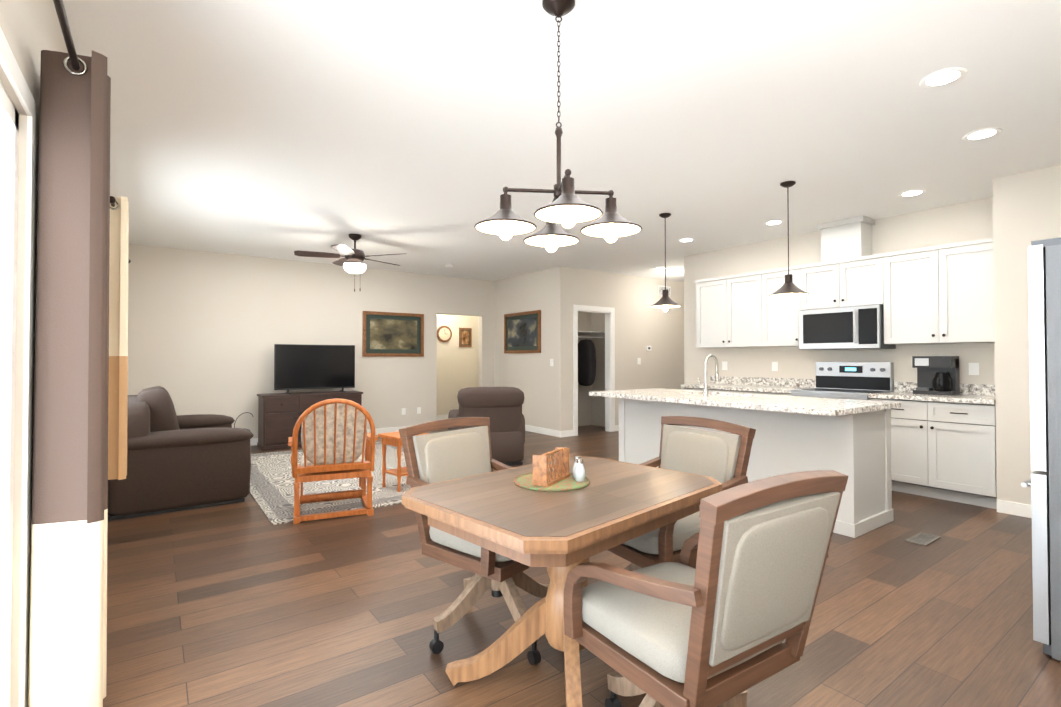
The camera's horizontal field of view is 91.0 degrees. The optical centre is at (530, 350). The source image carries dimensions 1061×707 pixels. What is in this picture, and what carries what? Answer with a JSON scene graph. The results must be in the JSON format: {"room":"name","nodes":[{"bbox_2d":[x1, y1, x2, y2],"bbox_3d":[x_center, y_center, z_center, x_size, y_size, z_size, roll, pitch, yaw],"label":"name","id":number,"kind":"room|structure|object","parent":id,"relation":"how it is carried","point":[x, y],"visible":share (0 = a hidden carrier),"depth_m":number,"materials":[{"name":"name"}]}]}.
{"room":"dining room and kitchen","nodes":[
{"label":"dining room and kitchen","id":0,"kind":"room"},
{"bbox_2d":[0,0,67,706],"bbox_3d":[-2.632,-0.073,2.949,0.120,2.740,9.320,1,-1,-36],"label":"wall","id":1,"kind":"structure","parent":0,"point":[31,30],"depth_m":1.71,"materials":[{"name":"beige paint"}]},
{"bbox_2d":[0,27,35,706],"bbox_3d":[-2.193,0.189,2.387,0.120,2.140,6.240,1,-1,-36],"label":"sliding glass door","id":2,"kind":"structure","parent":1,"relation":"in","point":[9,127],"depth_m":1.66,"materials":[{"name":"white paint"}]},
{"bbox_2d":[53,0,79,69],"bbox_3d":[-1.083,-0.986,1.042,0.143,0.048,2.992,1,-1,-36],"label":"curtain rod","id":3,"kind":"object","parent":1,"relation":"attached to","point":[64,23],"depth_m":1.59,"materials":[{"name":"brown metal"}]},
{"bbox_2d":[28,50,110,706],"bbox_3d":[-1.669,0.124,1.914,0.199,2.285,0.480,1,-1,-36],"label":"curtain","id":4,"kind":"object","parent":3,"relation":"hanging from","point":[68,623],"visible":0.98,"depth_m":1.77,"materials":[{"name":"brown fabric"}]},
{"bbox_2d":[110,196,130,262],"bbox_3d":[-3.423,-0.938,4.284,0.143,0.048,2.594,1,-1,-36],"label":"curtain rod","id":5,"kind":"object","parent":1,"relation":"attached to","point":[112,199],"depth_m":3.28,"materials":[{"name":"brown metal"}]},
{"bbox_2d":[108,196,128,479],"bbox_3d":[-2.804,-0.085,3.491,0.178,1.840,0.360,1,-1,-36],"label":"curtain","id":6,"kind":"object","parent":5,"relation":"hanging from","point":[118,346],"visible":0.62,"depth_m":3.39,"materials":[{"name":"beige fabric"}]},
{"bbox_2d":[128,244,493,438],"bbox_3d":[-3.001,0.007,8.355,5.850,2.740,0.120,1,-1,-36],"label":"wall","id":7,"kind":"structure","parent":0,"point":[207,331],"depth_m":7.61,"materials":[{"name":"beige paint"}]},
{"bbox_2d":[250,426,408,445],"bbox_3d":[-3.436,1.321,7.939,4.380,0.100,0.014,1,-1,-36],"label":"baseboard","id":8,"kind":"structure","parent":7,"relation":"attached to","point":[253,441],"depth_m":8.63,"materials":[{"name":"white paint"}]},
{"bbox_2d":[362,311,423,356],"bbox_3d":[-2.295,-0.276,8.774,1.060,0.740,0.030,1,-1,-36],"label":"picture","id":9,"kind":"object","parent":7,"relation":"attached to","point":[392,334],"visible":0.94,"depth_m":8.76,"materials":[{"name":"paper"}]},
{"bbox_2d":[402,358,640,414],"bbox_3d":[-0.099,0.604,9.127,3.710,0.970,2.006,1,-1,-36],"label":"switch plates","id":10,"kind":"object","parent":7,"relation":"attached to","point":[551,364],"visible":1,"depth_m":9.01,"materials":[{"name":"white paint"}]},
{"bbox_2d":[437,314,477,414],"bbox_3d":[-1.945,0.042,10.659,3.540,2.740,0.120,1,-1,-36],"label":"wall","id":11,"kind":"structure","parent":0,"point":[457,368],"depth_m":10.84,"materials":[{"name":"beige paint"}]},
{"bbox_2d":[437,415,447,419],"bbox_3d":[-1.906,1.361,10.585,3.300,0.100,0.014,1,-1,-36],"label":"baseboard","id":12,"kind":"structure","parent":11,"relation":"attached to","point":[439,417],"depth_m":10.64,"materials":[{"name":"white paint"}]},
{"bbox_2d":[437,326,451,341],"bbox_3d":[-1.768,-0.348,10.693,0.340,0.340,0.037,1,-1,-36],"label":"wall clock","id":13,"kind":"object","parent":11,"relation":"attached to","point":[444,333],"visible":0.94,"depth_m":10.68,"materials":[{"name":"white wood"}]},
{"bbox_2d":[459,328,471,346],"bbox_3d":[-1.373,-0.284,10.982,0.280,0.400,0.030,1,-1,-36],"label":"framed picture","id":14,"kind":"object","parent":11,"relation":"attached to","point":[465,337],"visible":0.98,"depth_m":10.98,"materials":[{"name":"brown wood"}]},
{"bbox_2d":[478,316,478,386],"bbox_3d":[-0.400,0.036,10.312,1.440,2.740,0.010,1,-1,-36],"label":"wall","id":15,"kind":"structure","parent":0,"point":[478,316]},
{"bbox_2d":[494,266,565,430],"bbox_3d":[-0.058,0.019,9.172,0.120,2.740,2.000,1,-1,-36],"label":"wall","id":16,"kind":"structure","parent":0,"point":[538,380],"depth_m":8.79,"materials":[{"name":"beige paint"}]},
{"bbox_2d":[504,310,540,352],"bbox_3d":[-0.155,-0.320,9.181,0.030,0.720,1.100,1,-1,-36],"label":"picture","id":17,"kind":"object","parent":16,"relation":"attached to","point":[522,332],"visible":1,"depth_m":9.14,"materials":[{"name":"paper"}]},
{"bbox_2d":[525,425,561,436],"bbox_3d":[-0.108,1.339,9.107,0.014,0.100,2.014,1,-1,-36],"label":"baseboard","id":18,"kind":"structure","parent":16,"relation":"attached to","point":[556,433],"depth_m":8.64,"materials":[{"name":"white paint"}]},
{"bbox_2d":[63,0,1060,281],"bbox_3d":[0.660,-1.425,6.165,9.560,0.060,10.650,1,-1,-36],"label":"ceiling","id":19,"kind":"structure","parent":0,"point":[417,134],"depth_m":3.21,"materials":[{"name":"white paint"}]},
{"bbox_2d":[294,234,405,291],"bbox_3d":[-2.138,-1.045,6.285,1.295,0.693,1.245,1,-1,-36],"label":"ceiling fan","id":20,"kind":"object","parent":19,"relation":"hanging from","point":[352,261],"visible":1,"depth_m":6.15,"materials":[{"name":"brown metal"}]},
{"bbox_2d":[445,264,453,267],"bbox_3d":[-1.283,-1.346,8.258,0.130,0.034,0.130,1,-1,-36],"label":"smoke detector","id":21,"kind":"object","parent":19,"relation":"attached to","point":[449,265],"visible":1,"depth_m":8.21,"materials":[{"name":"white paint"}]},
{"bbox_2d":[474,0,641,251],"bbox_3d":[0.117,-0.953,2.159,0.567,1.000,0.567,-1,-1,39],"label":"chandelier","id":22,"kind":"object","parent":19,"relation":"hanging from","point":[567,207],"visible":1,"depth_m":2.14,"materials":[{"name":"brown metal"}]},
{"bbox_2d":[650,213,680,310],"bbox_3d":[1.386,-0.905,5.356,0.308,1.000,0.308,1,-1,-36],"label":"pendant light","id":23,"kind":"object","parent":19,"relation":"hanging from","point":[665,302],"visible":1,"depth_m":5.33,"materials":[{"name":"brown metal"}]},
{"bbox_2d":[678,238,694,241],"bbox_3d":[1.954,-1.386,6.525,0.199,0.006,0.199,1,-1,-45],"label":"recessed light","id":24,"kind":"object","parent":19,"relation":"in","point":[685,239],"depth_m":6.53,"materials":[{"name":"white paint"}]},
{"bbox_2d":[764,220,783,224],"bbox_3d":[2.656,-1.398,5.688,0.199,0.006,0.199,1,-1,-42],"label":"recessed light","id":25,"kind":"object","parent":19,"relation":"in","point":[775,222],"depth_m":5.67,"materials":[{"name":"white paint"}]},
{"bbox_2d":[769,181,808,300],"bbox_3d":[2.177,-0.919,4.397,0.308,1.000,0.308,1,-1,-36],"label":"pendant light","id":26,"kind":"object","parent":19,"relation":"hanging from","point":[788,290],"visible":1,"depth_m":4.37,"materials":[{"name":"brown metal"}]},
{"bbox_2d":[898,190,925,196],"bbox_3d":[3.424,-1.413,4.676,0.199,0.006,0.199,1,-1,-42],"label":"recessed light","id":27,"kind":"object","parent":19,"relation":"in","point":[910,193],"depth_m":4.67,"materials":[{"name":"white paint"}]},
{"bbox_2d":[919,67,967,87],"bbox_3d":[2.182,-1.442,2.757,0.199,0.006,0.199,1,-1,-42],"label":"recessed light","id":28,"kind":"object","parent":19,"relation":"in","point":[944,77],"depth_m":2.75,"materials":[{"name":"white paint"}]},
{"bbox_2d":[962,128,1001,140],"bbox_3d":[2.989,-1.432,3.450,0.199,0.006,0.199,1,-1,-42],"label":"recessed light","id":29,"kind":"object","parent":19,"relation":"in","point":[986,133],"depth_m":3.44,"materials":[{"name":"white paint"}]},
{"bbox_2d":[103,425,1060,706],"bbox_3d":[0.660,1.374,6.124,9.560,0.060,10.650,1,-1,-36],"label":"floor","id":30,"kind":"structure","parent":0,"point":[245,603],"depth_m":2.51,"materials":[{"name":"brown wood"}]},
{"bbox_2d":[108,386,253,519],"bbox_3d":[-3.318,0.834,4.932,1.045,0.985,1.656,1,-1,-36],"label":"sofa","id":31,"kind":"object","parent":30,"relation":"on","point":[175,462],"visible":0.98,"depth_m":4.30,"materials":[{"name":"fabric"}]},
{"bbox_2d":[257,390,362,450],"bbox_3d":[-3.217,0.992,7.657,1.380,0.750,0.475,1,-1,-36],"label":"tv stand","id":32,"kind":"object","parent":30,"relation":"on","point":[279,414],"visible":0.56,"depth_m":7.27,"materials":[{"name":"brown wood"}]},
{"bbox_2d":[274,344,354,393],"bbox_3d":[-3.178,0.262,7.724,1.130,0.708,0.230,1,-1,-36],"label":"tv","id":33,"kind":"object","parent":32,"relation":"on","point":[298,366],"visible":0.98,"depth_m":7.69,"materials":[{"name":"black plastic"}]},
{"bbox_2d":[250,442,409,524],"bbox_3d":[-2.018,1.334,5.888,2.180,0.011,3.300,1,-1,-36],"label":"rug","id":34,"kind":"object","parent":30,"relation":"on","point":[272,486],"visible":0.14,"depth_m":5.02,"materials":[{"name":"beige fabric"}]},
{"bbox_2d":[288,398,377,523],"bbox_3d":[-1.628,0.843,4.295,0.685,0.948,0.695,0,-1,-24],"label":"rocking chair","id":35,"kind":"object","parent":34,"relation":"on","point":[336,438],"visible":1,"depth_m":4.08,"materials":[{"name":"orange wood"}]},
{"bbox_2d":[378,431,428,491],"bbox_3d":[-1.229,1.066,5.055,0.360,0.525,0.360,-1,-1,44],"label":"side table","id":36,"kind":"object","parent":34,"relation":"on","point":[393,439],"visible":0.42,"depth_m":4.96,"materials":[{"name":"orange wood"}]},
{"bbox_2d":[399,417,548,664],"bbox_3d":[-0.170,0.811,2.410,0.680,0.953,0.634,-1,-1,39],"label":"dining chair","id":37,"kind":"object","parent":30,"relation":"on","point":[431,458],"visible":0.48,"depth_m":2.38,"materials":[{"name":"brown wood"}]},
{"bbox_2d":[448,387,524,465],"bbox_3d":[-0.546,0.888,6.388,0.840,0.921,0.884,0,-1,-16],"label":"recliner","id":38,"kind":"object","parent":30,"relation":"on","point":[501,407],"visible":0.65,"depth_m":6.04,"materials":[{"name":"brown leather"}]},
{"bbox_2d":[402,457,721,706],"bbox_3d":[0.147,0.898,2.005,1.080,0.756,0.800,1,-1,-44],"label":"dining table","id":39,"kind":"object","parent":30,"relation":"on","point":[561,535],"visible":0.71,"depth_m":1.81,"materials":[{"name":"brown wood"}]},
{"bbox_2d":[513,447,589,491],"bbox_3d":[0.084,0.458,2.065,0.304,0.124,0.304,0,-1,29],"label":"centerpiece","id":40,"kind":"object","parent":39,"relation":"on","point":[558,478],"visible":1,"depth_m":2.03,"materials":[{"name":"brown wood"}]},
{"bbox_2d":[599,416,755,580],"bbox_3d":[0.611,0.812,2.480,0.680,0.953,0.632,0,-1,-30],"label":"dining chair","id":41,"kind":"object","parent":30,"relation":"on","point":[722,459],"visible":0.38,"depth_m":2.44,"materials":[{"name":"brown wood"}]},
{"bbox_2d":[681,387,702,390],"bbox_3d":[2.394,0.917,6.784,0.618,0.874,0.561,1,-1,-36],"label":"base cabinet","id":42,"kind":"object","parent":30,"relation":"on","point":[683,388],"depth_m":6.70,"materials":[{"name":"white wood"}]},
{"bbox_2d":[564,470,848,706],"bbox_3d":[0.464,0.799,1.581,0.654,0.953,0.691,1,-1,-33],"label":"dining chair","id":43,"kind":"object","parent":30,"relation":"on","point":[724,619],"visible":1,"depth_m":1.34,"materials":[{"name":"brown wood"}]},
{"bbox_2d":[717,391,744,392],"bbox_3d":[2.662,0.911,6.413,0.618,0.874,0.602,1,-1,-36],"label":"base cabinet","id":44,"kind":"object","parent":30,"relation":"on","point":[717,391],"depth_m":6.20,"materials":[{"name":"white wood"}]},
{"bbox_2d":[619,400,893,537],"bbox_3d":[1.866,0.887,4.776,0.670,0.876,2.300,1,-1,-36],"label":"kitchen island","id":45,"kind":"object","parent":30,"relation":"on","point":[851,438],"depth_m":3.99,"materials":[{"name":"wood"}]},
{"bbox_2d":[589,388,900,415],"bbox_3d":[1.736,0.426,4.689,1.090,0.038,2.380,1,-1,-36],"label":"island countertop","id":46,"kind":"structure","parent":45,"relation":"on","point":[812,406],"depth_m":4.21,"materials":[{"name":"beige stone"}]},
{"bbox_2d":[698,354,718,394],"bbox_3d":[1.678,0.222,4.906,0.218,0.376,0.107,1,-1,-36],"label":"faucet","id":47,"kind":"object","parent":46,"relation":"on","point":[705,389],"visible":1,"depth_m":4.84,"materials":[{"name":"silver metal"}]},
{"bbox_2d":[745,391,790,395],"bbox_3d":[2.924,0.906,6.051,0.618,0.874,0.541,1,-1,-36],"label":"base cabinet","id":48,"kind":"object","parent":30,"relation":"on","point":[752,392],"depth_m":5.89,"materials":[{"name":"white wood"}]},
{"bbox_2d":[681,383,815,394],"bbox_3d":[2.649,0.453,6.417,0.643,0.038,1.445,1,-1,-36],"label":"countertop","id":49,"kind":"structure","parent":48,"relation":"on","point":[711,386],"depth_m":6.25,"materials":[{"name":"beige stone"}]},
{"bbox_2d":[790,362,893,399],"bbox_3d":[3.271,0.728,5.499,0.684,1.215,0.758,1,-1,-36],"label":"range","id":50,"kind":"object","parent":30,"relation":"on","point":[852,380],"visible":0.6,"depth_m":5.55,"materials":[{"name":"metal"}]},
{"bbox_2d":[870,399,916,494],"bbox_3d":[3.683,0.890,4.999,0.618,0.874,0.525,1,-1,-36],"label":"base cabinet","id":51,"kind":"object","parent":30,"relation":"on","point":[903,418],"depth_m":4.81,"materials":[{"name":"white wood"}]},
{"bbox_2d":[905,532,940,545],"bbox_3d":[2.721,1.302,3.610,0.280,0.008,0.120,1,-1,-36],"label":"floor vent","id":52,"kind":"object","parent":30,"relation":"in","point":[923,539],"visible":0.98,"depth_m":3.60,"materials":[{"name":"metal"}]},
{"bbox_2d":[917,399,996,508],"bbox_3d":[3.918,0.885,4.673,0.618,0.874,0.526,1,-1,-36],"label":"base cabinet","id":53,"kind":"object","parent":30,"relation":"on","point":[943,447],"depth_m":4.49,"materials":[{"name":"white wood"}]},
{"bbox_2d":[869,391,994,402],"bbox_3d":[3.790,0.430,4.836,0.643,0.038,0.926,1,-1,-36],"label":"countertop","id":54,"kind":"structure","parent":53,"relation":"on","point":[925,398],"depth_m":4.66,"materials":[{"name":"beige stone"}]},
{"bbox_2d":[912,356,959,395],"bbox_3d":[3.824,0.230,4.928,0.287,0.360,0.300,1,-1,-36],"label":"coffee maker","id":55,"kind":"object","parent":54,"relation":"on","point":[938,375],"visible":1,"depth_m":4.87,"materials":[{"name":"black plastic"}]},
{"bbox_2d":[1021,237,1060,662],"bbox_3d":[2.764,0.407,2.121,0.910,1.755,1.013,1,-1,-36],"label":"fridge","id":56,"kind":"object","parent":30,"relation":"on","point":[1044,295],"visible":1,"depth_m":2.19,"materials":[{"name":"silver metal"}]},
{"bbox_2d":[578,312,591,425],"bbox_3d":[0.623,0.025,9.552,1.430,2.740,0.120,1,-1,-36],"label":"wall","id":57,"kind":"structure","parent":0,"point":[591,410],"depth_m":9.75,"materials":[{"name":"beige paint"}]},
{"bbox_2d":[578,331,604,337],"bbox_3d":[0.771,-0.290,9.275,1.280,0.107,0.490,1,-1,-36],"label":"closet shelf","id":58,"kind":"object","parent":57,"relation":"attached to","point":[586,332],"visible":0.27,"depth_m":9.30,"materials":[{"name":"white paint"}]},
{"bbox_2d":[578,339,595,385],"bbox_3d":[0.989,0.197,9.308,0.180,0.870,0.440,1,-1,-36],"label":"hanging clothes","id":59,"kind":"object","parent":58,"relation":"hanging from","point":[586,362],"visible":1,"depth_m":9.18,"materials":[{"name":"black fabric"}]},
{"bbox_2d":[592,313,604,426],"bbox_3d":[1.414,0.026,9.593,0.100,2.740,0.720,1,-1,-36],"label":"wall","id":60,"kind":"structure","parent":0,"point":[598,319],"depth_m":9.69,"materials":[{"name":"beige paint"}]},
{"bbox_2d":[566,267,683,429],"bbox_3d":[1.940,0.024,9.454,3.450,2.740,0.120,1,-1,-36],"label":"wall","id":61,"kind":"structure","parent":0,"point":[641,324],"depth_m":9.33,"materials":[{"name":"beige paint"}]},
{"bbox_2d":[573,305,614,435],"bbox_3d":[1.041,0.316,8.790,0.930,2.135,0.138,1,-1,-36],"label":"door frame","id":62,"kind":"structure","parent":61,"relation":"attached to","point":[609,312],"depth_m":8.96,"materials":[{"name":"white paint"}]},
{"bbox_2d":[658,285,670,295],"bbox_3d":[2.519,-1.131,9.805,0.360,0.180,0.013,1,-1,-36],"label":"air vent","id":63,"kind":"object","parent":61,"relation":"in","point":[660,289],"visible":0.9,"depth_m":9.77,"materials":[{"name":"white paint"}]},
{"bbox_2d":[684,197,994,384],"bbox_3d":[3.327,-0.025,6.140,0.120,2.740,3.580,1,-1,-36],"label":"wall","id":64,"kind":"structure","parent":0,"point":[962,222],"depth_m":6.06,"materials":[{"name":"beige paint"}]},
{"bbox_2d":[695,277,720,347],"bbox_3d":[2.514,-0.497,6.887,0.328,0.906,0.529,1,-1,-36],"label":"upper cabinet","id":65,"kind":"object","parent":64,"relation":"attached to","point":[708,291],"depth_m":6.86,"materials":[{"name":"white wood"}]},
{"bbox_2d":[721,272,756,346],"bbox_3d":[2.769,-0.502,6.533,0.328,0.906,0.591,1,-1,-36],"label":"upper cabinet","id":66,"kind":"object","parent":64,"relation":"attached to","point":[738,321],"depth_m":6.51,"materials":[{"name":"white wood"}]},
{"bbox_2d":[753,266,798,346],"bbox_3d":[3.042,-0.508,6.155,0.328,0.906,0.590,1,-1,-36],"label":"upper cabinet","id":67,"kind":"object","parent":64,"relation":"attached to","point":[777,318],"depth_m":6.13,"materials":[{"name":"white wood"}]},
{"bbox_2d":[797,259,832,310],"bbox_3d":[3.317,-0.714,5.778,0.328,0.505,0.472,1,-1,-36],"label":"upper cabinet","id":68,"kind":"object","parent":64,"relation":"attached to","point":[814,279],"depth_m":5.75,"materials":[{"name":"white wood"}]},
{"bbox_2d":[821,215,872,258],"bbox_3d":[3.437,-1.184,5.669,0.268,0.431,0.400,1,-1,-36],"label":"cover","id":69,"kind":"object","parent":64,"relation":"attached to","point":[851,236],"depth_m":5.55,"materials":[{"name":"white wood"}]},
{"bbox_2d":[829,255,872,307],"bbox_3d":[3.521,-0.718,5.496,0.328,0.505,0.472,1,-1,-36],"label":"upper cabinet","id":70,"kind":"object","parent":64,"relation":"attached to","point":[852,275],"depth_m":5.45,"materials":[{"name":"white wood"}]},
{"bbox_2d":[799,304,895,349],"bbox_3d":[3.369,-0.239,5.593,0.444,0.440,0.800,1,-1,-36],"label":"over-the-range microwave","id":71,"kind":"object","parent":70,"relation":"attached to","point":[851,327],"visible":0.98,"depth_m":5.44,"materials":[{"name":"metal"}]},
{"bbox_2d":[710,376,994,394],"bbox_3d":[3.399,0.377,5.911,0.020,0.100,3.126,1,-1,-36],"label":"backsplash","id":72,"kind":"structure","parent":64,"relation":"attached to","point":[965,389],"depth_m":6.14,"materials":[{"name":"beige stone"}]},
{"bbox_2d":[873,247,936,344],"bbox_3d":[3.791,-0.523,5.118,0.328,0.906,0.577,1,-1,-36],"label":"upper cabinet","id":73,"kind":"object","parent":64,"relation":"attached to","point":[900,278],"depth_m":5.07,"materials":[{"name":"white wood"}]},
{"bbox_2d":[929,237,994,343],"bbox_3d":[4.038,-0.528,4.776,0.328,0.906,0.515,1,-1,-36],"label":"upper cabinet","id":74,"kind":"object","parent":64,"relation":"attached to","point":[961,274],"depth_m":4.70,"materials":[{"name":"white wood"}]},
{"bbox_2d":[992,164,1060,504],"bbox_3d":[4.700,-0.062,3.708,0.740,2.740,1.970,1,-1,-36],"label":"wall","id":75,"kind":"structure","parent":0,"point":[1026,208],"depth_m":4.19,"materials":[{"name":"beige paint"}]},
{"bbox_2d":[997,499,1031,517],"bbox_3d":[4.298,1.257,3.601,0.014,0.100,1.638,1,-1,-36],"label":"baseboard","id":76,"kind":"structure","parent":75,"relation":"attached to","point":[1015,508],"depth_m":4.17,"materials":[{"name":"white paint"}]}
]}

